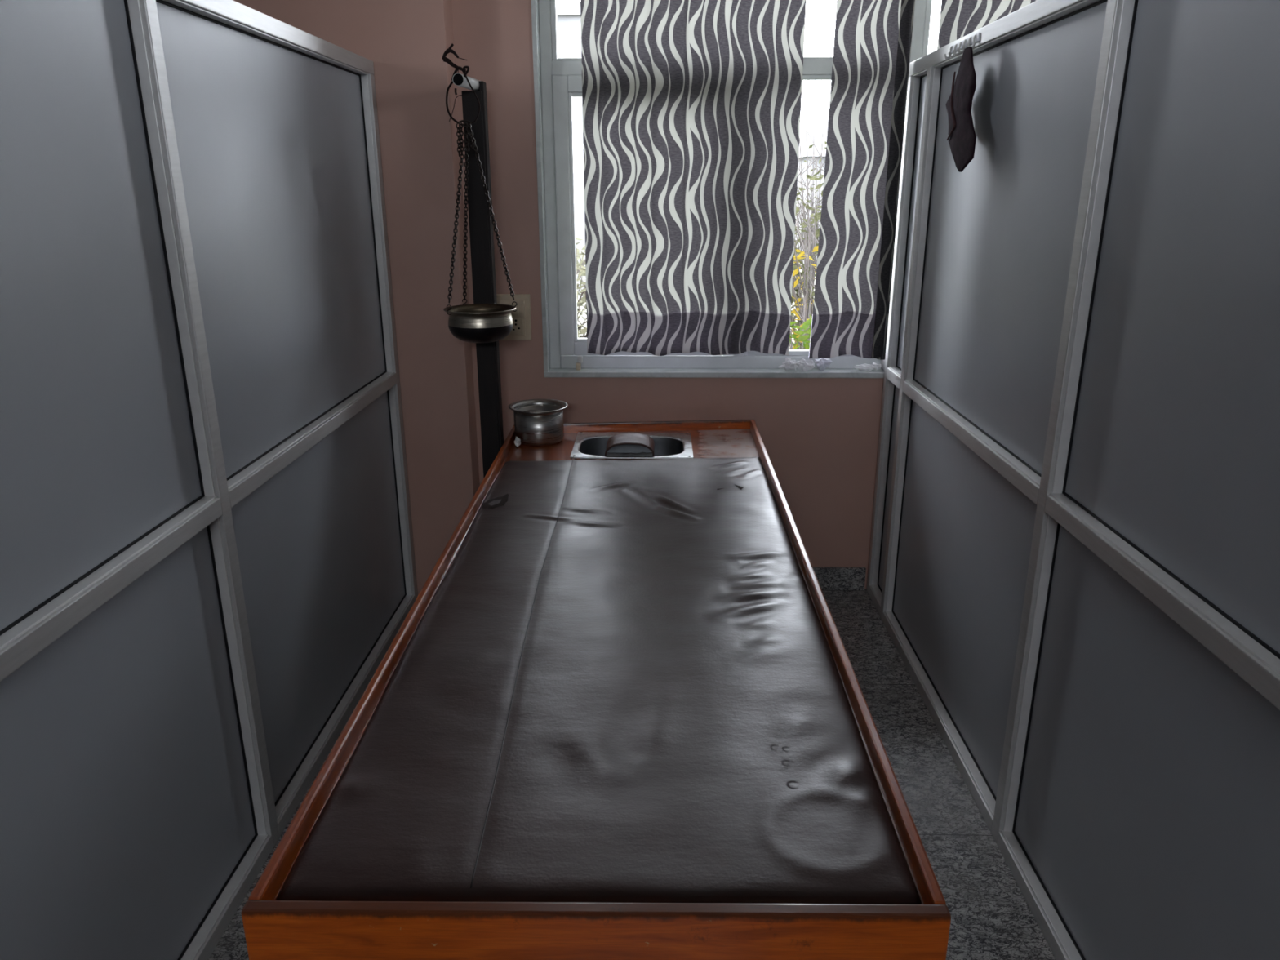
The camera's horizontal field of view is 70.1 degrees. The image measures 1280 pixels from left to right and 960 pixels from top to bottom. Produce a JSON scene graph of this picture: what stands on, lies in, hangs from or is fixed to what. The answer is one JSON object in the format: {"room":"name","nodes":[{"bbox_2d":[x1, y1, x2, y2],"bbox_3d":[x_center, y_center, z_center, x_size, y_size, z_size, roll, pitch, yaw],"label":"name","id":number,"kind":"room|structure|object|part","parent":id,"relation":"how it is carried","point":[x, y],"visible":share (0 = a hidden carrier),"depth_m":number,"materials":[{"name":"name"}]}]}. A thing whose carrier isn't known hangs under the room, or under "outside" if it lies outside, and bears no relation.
{"room":"ayurvedic massage room","nodes":[
{"label":"ayurvedic massage room","id":0,"kind":"room"},
{"bbox_2d":[0,0,417,959],"bbox_3d":[-0.982,0.171,1.424,0.073,2.006,4.166,0,18,1],"label":"wall","id":1,"kind":"structure","parent":0,"point":[207,564],"depth_m":1.91,"materials":[{"name":"metal"}]},
{"bbox_3d":[-0.990,-0.247,1.256,0.012,1.017,1.294,0,18,1],"label":"panel","id":2,"kind":"part","parent":1,"relation":"part of","materials":[{"name":"laminate"}]},
{"bbox_3d":[-0.982,0.257,1.418,0.072,0.041,1.298,0,18,1],"label":"rail","id":3,"kind":"part","parent":1,"relation":"part of","materials":[{"name":"metal"}]},
{"bbox_3d":[-0.988,0.687,1.557,0.012,0.859,1.294,0,18,1],"label":"panel","id":4,"kind":"part","parent":1,"relation":"part of","materials":[{"name":"laminate"}]},
{"bbox_3d":[-0.969,-0.004,2.038,0.072,1.963,0.042,0,18,1],"label":"post","id":5,"kind":"part","parent":1,"relation":"part of","materials":[{"name":"metal"}]},
{"bbox_3d":[-0.981,1.116,1.695,0.072,0.040,1.298,0,18,1],"label":"rail","id":6,"kind":"part","parent":1,"relation":"part of","materials":[{"name":"metal"}]},
{"bbox_3d":[-0.962,-0.671,2.570,0.012,1.017,1.376,0,18,1],"label":"panel","id":7,"kind":"part","parent":1,"relation":"part of","materials":[{"name":"laminate"}]},
{"bbox_3d":[-0.984,-0.764,1.123,0.073,0.043,4.166,0,18,1],"label":"rail","id":8,"kind":"part","parent":1,"relation":"part of","materials":[{"name":"metal"}]},
{"bbox_3d":[-0.955,-0.166,2.732,0.072,0.041,1.380,0,18,1],"label":"rail","id":9,"kind":"part","parent":1,"relation":"part of","materials":[{"name":"metal"}]},
{"bbox_3d":[-0.960,0.264,2.871,0.012,0.859,1.376,0,18,1],"label":"panel","id":10,"kind":"part","parent":1,"relation":"part of","materials":[{"name":"laminate"}]},
{"bbox_3d":[-0.953,0.693,3.009,0.072,0.040,1.380,0,18,1],"label":"rail","id":11,"kind":"part","parent":1,"relation":"part of","materials":[{"name":"metal"}]},
{"bbox_3d":[-0.941,-0.441,3.392,0.072,1.963,0.044,0,18,1],"label":"post","id":12,"kind":"part","parent":1,"relation":"part of","materials":[{"name":"metal"}]},
{"bbox_2d":[233,0,884,595],"bbox_3d":[0.071,-0.992,3.404,7.000,3.000,0.350,0,18,1],"label":"wall","id":13,"kind":"structure","parent":0,"point":[820,437],"depth_m":3.41,"materials":[{"name":"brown paint"}]},
{"bbox_2d":[496,293,531,340],"bbox_3d":[-0.482,-0.618,3.472,0.130,0.174,0.036,0,18,1],"label":"board","id":14,"kind":"object","parent":13,"relation":"attached to","point":[522,327],"visible":0.63,"depth_m":3.46,"materials":[{"name":"beige plastic"}]},
{"bbox_3d":[-0.486,-0.616,3.469,0.098,0.136,0.012,0,18,1],"label":"plate","id":15,"kind":"part","parent":14,"relation":"part of","materials":[{"name":"beige plastic"}]},
{"bbox_2d":[530,0,884,377],"bbox_3d":[0.999,-1.310,3.313,2.745,1.872,0.172,0,18,1],"label":"trim","id":16,"kind":"structure","parent":13,"relation":"attached to","point":[548,371],"depth_m":3.52,"materials":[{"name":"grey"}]},
{"bbox_2d":[576,355,582,370],"bbox_3d":[-0.237,-0.459,3.569,0.026,0.056,0.025,0,18,1],"label":"stopper","id":17,"kind":"object","parent":16,"relation":"on","point":[580,357],"visible":1,"depth_m":3.56,"materials":[{"name":"white plastic"}]},
{"bbox_2d":[777,357,798,370],"bbox_3d":[0.575,-0.451,3.541,0.081,0.054,0.038,0,18,1],"label":"tissue","id":18,"kind":"object","parent":16,"relation":"on","point":[789,364],"visible":1,"depth_m":3.53,"materials":[{"name":"white paper"}]},
{"bbox_2d":[795,358,814,370],"bbox_3d":[0.637,-0.448,3.541,0.084,0.048,0.031,0,18,1],"label":"tissue","id":19,"kind":"object","parent":16,"relation":"on","point":[804,365],"visible":1,"depth_m":3.53,"materials":[{"name":"white paper"}]},
{"bbox_2d":[814,357,832,370],"bbox_3d":[0.712,-0.449,3.537,0.067,0.053,0.038,0,18,1],"label":"tissue","id":20,"kind":"object","parent":16,"relation":"on","point":[822,363],"visible":1,"depth_m":3.52,"materials":[{"name":"paper"}]},
{"bbox_2d":[853,363,874,371],"bbox_3d":[0.874,-0.437,3.536,0.091,0.030,0.025,0,18,1],"label":"tissue","id":21,"kind":"object","parent":16,"relation":"on","point":[864,366],"visible":1,"depth_m":3.53,"materials":[{"name":"white paper"}]},
{"bbox_2d":[872,362,881,371],"bbox_3d":[0.914,-0.439,3.535,0.040,0.033,0.028,0,18,1],"label":"tissue","id":22,"kind":"object","parent":16,"relation":"on","point":[877,366],"visible":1,"depth_m":3.53,"materials":[{"name":"white paper"}]},
{"bbox_2d":[537,0,926,368],"bbox_3d":[0.322,-1.321,3.341,1.358,1.835,0.078,0,18,1],"label":"window","id":23,"kind":"structure","parent":13,"relation":"in","point":[561,77],"depth_m":3.44,"materials":[{"name":"white plastic"}]},
{"bbox_3d":[0.031,-0.976,3.442,0.690,1.012,0.048,0,18,1],"label":"sash","id":24,"kind":"part","parent":23,"relation":"part of","materials":[{"name":"white plastic"}]},
{"bbox_2d":[812,566,866,590],"bbox_3d":[0.153,0.406,3.799,1.560,0.098,0.016,0,18,1],"label":"baseboard","id":25,"kind":"structure","parent":13,"relation":"attached to","point":[829,578],"depth_m":3.78,"materials":[{"name":"stone"}]},
{"bbox_2d":[921,0,932,57],"bbox_3d":[1.686,-1.316,3.318,1.370,1.835,0.070,0,18,1],"label":"window","id":26,"kind":"structure","parent":13,"relation":"in","point":[928,5],"depth_m":3.21,"materials":[{"name":"white plastic"}]},
{"bbox_3d":[0.320,-2.157,2.934,1.225,0.063,0.084,0,18,1],"label":"curtain rod","id":27,"kind":"object","parent":13,"relation":"attached to","visible":0},
{"bbox_2d":[580,0,806,355],"bbox_3d":[0.179,-1.295,3.189,0.763,1.731,0.034,0,18,1],"label":"curtain","id":28,"kind":"object","parent":27,"relation":"hanging from","point":[691,108],"visible":1,"depth_m":3.25,"materials":[{"name":"grey fabric"}]},
{"bbox_2d":[808,0,915,359],"bbox_3d":[0.782,-1.286,3.176,0.289,1.742,0.061,3,18,11],"label":"curtain","id":29,"kind":"object","parent":27,"relation":"hanging from","point":[872,46],"visible":1,"depth_m":3.23,"materials":[{"name":"grey fabric"}]},
{"bbox_2d":[208,588,1056,959],"bbox_3d":[0.015,1.408,1.042,6.800,0.120,6.320,0,18,1],"label":"floor","id":30,"kind":"structure","parent":0,"point":[992,918],"depth_m":2.43,"materials":[{"name":"carpet"}]},
{"bbox_2d":[452,73,503,478],"bbox_3d":[-0.566,-0.393,3.281,0.135,1.940,0.257,0,18,1],"label":"post","id":31,"kind":"object","parent":30,"relation":"on","point":[481,226],"visible":0.66,"depth_m":3.18,"materials":[{"name":"black wood"}]},
{"bbox_2d":[441,43,480,124],"bbox_3d":[-0.565,-1.250,2.882,0.114,0.236,0.016,0,18,1],"label":"cord","id":32,"kind":"object","parent":31,"relation":"attached to","point":[449,50],"visible":1,"depth_m":2.87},
{"bbox_2d":[443,120,517,342],"bbox_3d":[-0.538,-0.805,2.989,0.242,0.703,0.242,14,22,37],"label":"hanging pot","id":33,"kind":"object","parent":32,"relation":"hanging from","point":[473,322],"visible":1,"depth_m":2.99,"materials":[{"name":"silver metal"}]},
{"bbox_3d":[-0.598,-0.861,2.951,0.014,0.560,0.132,8,20,24],"label":"chain","id":34,"kind":"part","parent":33,"relation":"part of","materials":[{"name":"metal"}]},
{"bbox_3d":[-0.564,-1.094,2.931,0.051,0.106,0.026,0,18,1],"label":"spare chain","id":35,"kind":"part","parent":33,"relation":"part of","materials":[{"name":"metal"}]},
{"bbox_3d":[-0.582,-0.883,3.034,0.015,0.571,0.082,-16,23,-39],"label":"chain","id":36,"kind":"part","parent":33,"relation":"part of","materials":[{"name":"metal"}]},
{"bbox_2d":[443,303,515,342],"bbox_3d":[-0.537,-0.524,3.079,0.242,0.113,0.242,0,18,1],"label":"bowl","id":37,"kind":"object","parent":33,"relation":"on","point":[473,322],"depth_m":3.00,"materials":[{"name":"silver metal"}]},
{"bbox_3d":[-0.486,-0.874,2.989,0.137,0.560,0.015,4,18,14],"label":"chain","id":38,"kind":"part","parent":33,"relation":"part of","materials":[{"name":"metal"}]},
{"bbox_3d":[-0.556,-1.294,2.976,0.037,0.037,0.227,2,18,8],"label":"pipe arm","id":39,"kind":"part","parent":31,"relation":"part of","materials":[{"name":"white plastic"}]},
{"bbox_2d":[241,419,951,959],"bbox_3d":[-0.041,0.506,2.425,0.910,0.750,2.511,0,18,1],"label":"table","id":40,"kind":"object","parent":30,"relation":"on","point":[274,930],"visible":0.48,"depth_m":1.14,"materials":[{"name":"red wood"},{"name":"black leather"},{"name":"steel"}]},
{"bbox_3d":[-0.475,0.303,2.325,0.044,0.300,2.387,0,18,1],"label":"rail","id":41,"kind":"part","parent":40,"relation":"part of","materials":[{"name":"red wood"}]},
{"bbox_2d":[514,436,520,446],"bbox_3d":[-0.436,-0.136,3.248,0.022,0.038,0.035,0,18,1],"label":"scrap","id":42,"kind":"object","parent":40,"relation":"on","point":[517,441],"visible":1,"depth_m":3.24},
{"bbox_2d":[508,399,568,445],"bbox_3d":[-0.368,-0.208,3.319,0.213,0.131,0.213,0,18,1],"label":"steel pot","id":43,"kind":"object","parent":40,"relation":"on","point":[537,422],"visible":0.97,"depth_m":3.26,"materials":[{"name":"silver metal"}]},
{"bbox_2d":[275,456,921,904],"bbox_3d":[-0.038,0.227,2.148,0.873,0.020,2.044,0,18,1],"label":"mattress","id":44,"kind":"object","parent":40,"relation":"on","point":[622,682],"visible":1,"depth_m":1.55,"materials":[{"name":"black leather"}]},
{"bbox_2d":[604,432,654,456],"bbox_3d":[-0.035,-0.126,3.192,0.170,0.047,0.157,0,18,1],"label":"headrest","id":45,"kind":"object","parent":40,"relation":"on","point":[633,438],"visible":1,"depth_m":3.15,"materials":[{"name":"black leather"}]},
{"bbox_2d":[579,436,684,459],"bbox_3d":[-0.029,-0.029,3.290,0.370,0.189,0.262,0,18,1],"label":"basin","id":46,"kind":"object","parent":40,"relation":"in","point":[590,447],"depth_m":3.38,"materials":[{"name":"metal"}]},
{"bbox_3d":[0.402,0.292,2.353,0.016,0.300,2.464,0,18,1],"label":"rail","id":47,"kind":"part","parent":40,"relation":"part of","materials":[{"name":"red wood"}]},
{"bbox_2d":[866,0,1279,959],"bbox_3d":[0.932,0.150,1.475,0.073,2.006,4.353,0,18,1],"label":"wall","id":48,"kind":"structure","parent":0,"point":[1073,571],"depth_m":1.83,"materials":[{"name":"metal"}]},
{"bbox_3d":[0.974,0.482,3.650,0.072,0.040,0.205,0,18,1],"label":"rail","id":49,"kind":"part","parent":48,"relation":"part of","materials":[{"name":"metal"}]},
{"bbox_3d":[0.964,-0.926,3.379,0.050,1.038,0.068,0,18,1],"label":"post","id":50,"kind":"part","parent":48,"relation":"part of","materials":[{"name":"metal"}]},
{"bbox_3d":[0.980,0.053,3.512,0.012,0.859,0.201,0,18,1],"label":"panel","id":51,"kind":"part","parent":48,"relation":"part of","materials":[{"name":"laminate"}]},
{"bbox_3d":[0.975,-0.470,3.471,0.072,1.963,0.037,0,18,1],"label":"post","id":52,"kind":"part","parent":48,"relation":"part of","materials":[{"name":"metal"}]},
{"bbox_3d":[0.972,-0.377,3.374,0.072,0.041,0.205,0,18,1],"label":"rail","id":53,"kind":"part","parent":48,"relation":"part of","materials":[{"name":"metal"}]},
{"bbox_3d":[0.970,-0.395,3.239,0.072,1.963,0.040,0,18,1],"label":"post","id":54,"kind":"part","parent":48,"relation":"part of","materials":[{"name":"metal"}]},
{"bbox_3d":[0.978,-0.881,3.211,0.012,1.017,0.201,0,18,1],"label":"panel","id":55,"kind":"part","parent":48,"relation":"part of","materials":[{"name":"laminate"}]},
{"bbox_3d":[0.959,0.712,2.937,0.072,0.040,1.214,0,18,1],"label":"rail","id":56,"kind":"part","parent":48,"relation":"part of","materials":[{"name":"metal"}]},
{"bbox_2d":[946,46,976,172],"bbox_3d":[0.899,-1.036,2.567,0.035,0.321,0.348,2,18,6],"label":"hanging cloth","id":57,"kind":"object","parent":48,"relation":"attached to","point":[962,141],"visible":1,"depth_m":2.50,"materials":[{"name":"black fabric"}]},
{"bbox_2d":[943,32,980,59],"bbox_3d":[0.910,-1.231,2.592,0.029,0.038,0.255,0,18,1],"label":"strip","id":58,"kind":"object","parent":48,"relation":"attached to","point":[966,42],"visible":0.94,"depth_m":2.57,"materials":[{"name":"plastic"}]},
{"bbox_3d":[0.965,0.283,2.799,0.012,0.859,1.210,0,18,1],"label":"panel","id":59,"kind":"part","parent":48,"relation":"part of","materials":[{"name":"laminate"}]},
{"bbox_3d":[0.957,-0.147,2.660,0.072,0.041,1.214,0,18,1],"label":"rail","id":60,"kind":"part","parent":48,"relation":"part of","materials":[{"name":"metal"}]},
{"bbox_3d":[0.930,-0.783,1.172,0.073,0.043,4.349,0,18,1],"label":"rail","id":61,"kind":"part","parent":48,"relation":"part of","materials":[{"name":"metal"}]},
{"bbox_3d":[0.963,-0.651,2.498,0.012,1.017,1.210,0,18,1],"label":"panel","id":62,"kind":"part","parent":48,"relation":"part of","materials":[{"name":"laminate"}]},
{"bbox_3d":[0.933,1.108,1.708,0.072,0.040,1.285,0,18,1],"label":"rail","id":63,"kind":"part","parent":48,"relation":"part of","materials":[{"name":"metal"}]},
{"bbox_3d":[0.945,-0.011,2.045,0.072,1.963,0.042,0,18,1],"label":"post","id":64,"kind":"part","parent":48,"relation":"part of","materials":[{"name":"metal"}]},
{"bbox_3d":[0.939,0.679,1.570,0.012,0.859,1.281,0,18,1],"label":"panel","id":65,"kind":"part","parent":48,"relation":"part of","materials":[{"name":"laminate"}]},
{"bbox_3d":[0.931,0.249,1.431,0.072,0.041,1.285,0,18,1],"label":"rail","id":66,"kind":"part","parent":48,"relation":"part of","materials":[{"name":"metal"}]},
{"bbox_3d":[0.937,-0.256,1.269,0.012,1.017,1.281,0,18,1],"label":"panel","id":67,"kind":"part","parent":48,"relation":"part of","materials":[{"name":"laminate"}]},
{"label":"outside","id":68,"kind":"structure","parent":0,"visible":0},
{"bbox_2d":[577,262,816,342],"bbox_3d":[0.305,-2.504,14.949,80.000,0.200,90.000,0,18,1],"label":"ground","id":69,"kind":"structure","parent":68,"point":[581,320],"depth_m":15.49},
{"bbox_2d":[556,2,586,299],"bbox_3d":[-3.754,-6.931,19.913,5.850,5.200,6.200,0,18,1],"label":"sky","id":70,"kind":"structure","parent":69,"relation":"on","point":[568,14],"depth_m":16.75,"materials":[{"name":"white"}]},
{"bbox_2d":[575,237,586,337],"bbox_3d":[-0.497,-0.818,6.259,1.156,1.928,1.140,0,18,1],"label":"shrub","id":71,"kind":"object","parent":69,"relation":"on","point":[581,270],"visible":0.07,"depth_m":6.05,"materials":[{"name":"green plant"}]},
{"bbox_2d":[789,296,812,349],"bbox_3d":[0.958,-0.366,5.552,0.870,1.494,0.871,0,18,1],"label":"shrub","id":72,"kind":"object","parent":69,"relation":"on","point":[806,324],"visible":0.05,"depth_m":5.43,"materials":[{"name":"green plant"}]},
{"bbox_2d":[789,220,818,349],"bbox_3d":[1.160,-0.872,6.386,0.691,1.944,0.667,-13,22,-35],"label":"shrub","id":73,"kind":"object","parent":69,"relation":"on","point":[807,257],"visible":0.11,"depth_m":6.21,"materials":[{"name":"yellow plant"}]},
{"bbox_2d":[789,160,823,349],"bbox_3d":[1.448,-1.450,7.600,1.628,2.300,1.616,0,18,1],"label":"shrub","id":74,"kind":"object","parent":69,"relation":"on","point":[797,289],"visible":0.08,"depth_m":7.47,"materials":[{"name":"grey plant"}]},
{"bbox_2d":[791,112,826,346],"bbox_3d":[1.839,-2.407,9.589,1.740,2.902,1.799,0,18,1],"label":"shrub","id":75,"kind":"object","parent":69,"relation":"on","point":[805,227],"visible":0.11,"depth_m":9.42,"materials":[{"name":"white plant"}]},
{"bbox_2d":[795,116,828,263],"bbox_3d":[7.370,-8.612,27.019,5.800,4.000,5.400,0,18,1],"label":"house","id":76,"kind":"structure","parent":69,"relation":"on","point":[816,135],"depth_m":25.32,"materials":[{"name":"white"}]},
{"bbox_3d":[1.692,-2.152,2.907,1.350,0.063,0.084,0,18,1],"label":"curtain rod","id":77,"kind":"object","parent":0,"visible":0},
{"bbox_2d":[937,0,1037,48],"bbox_3d":[1.619,-1.289,3.157,1.204,1.729,0.034,0,18,1],"label":"curtain","id":78,"kind":"object","parent":77,"relation":"hanging from","point":[958,19],"visible":0.02,"depth_m":3.08,"materials":[{"name":"grey fabric"}]}
]}

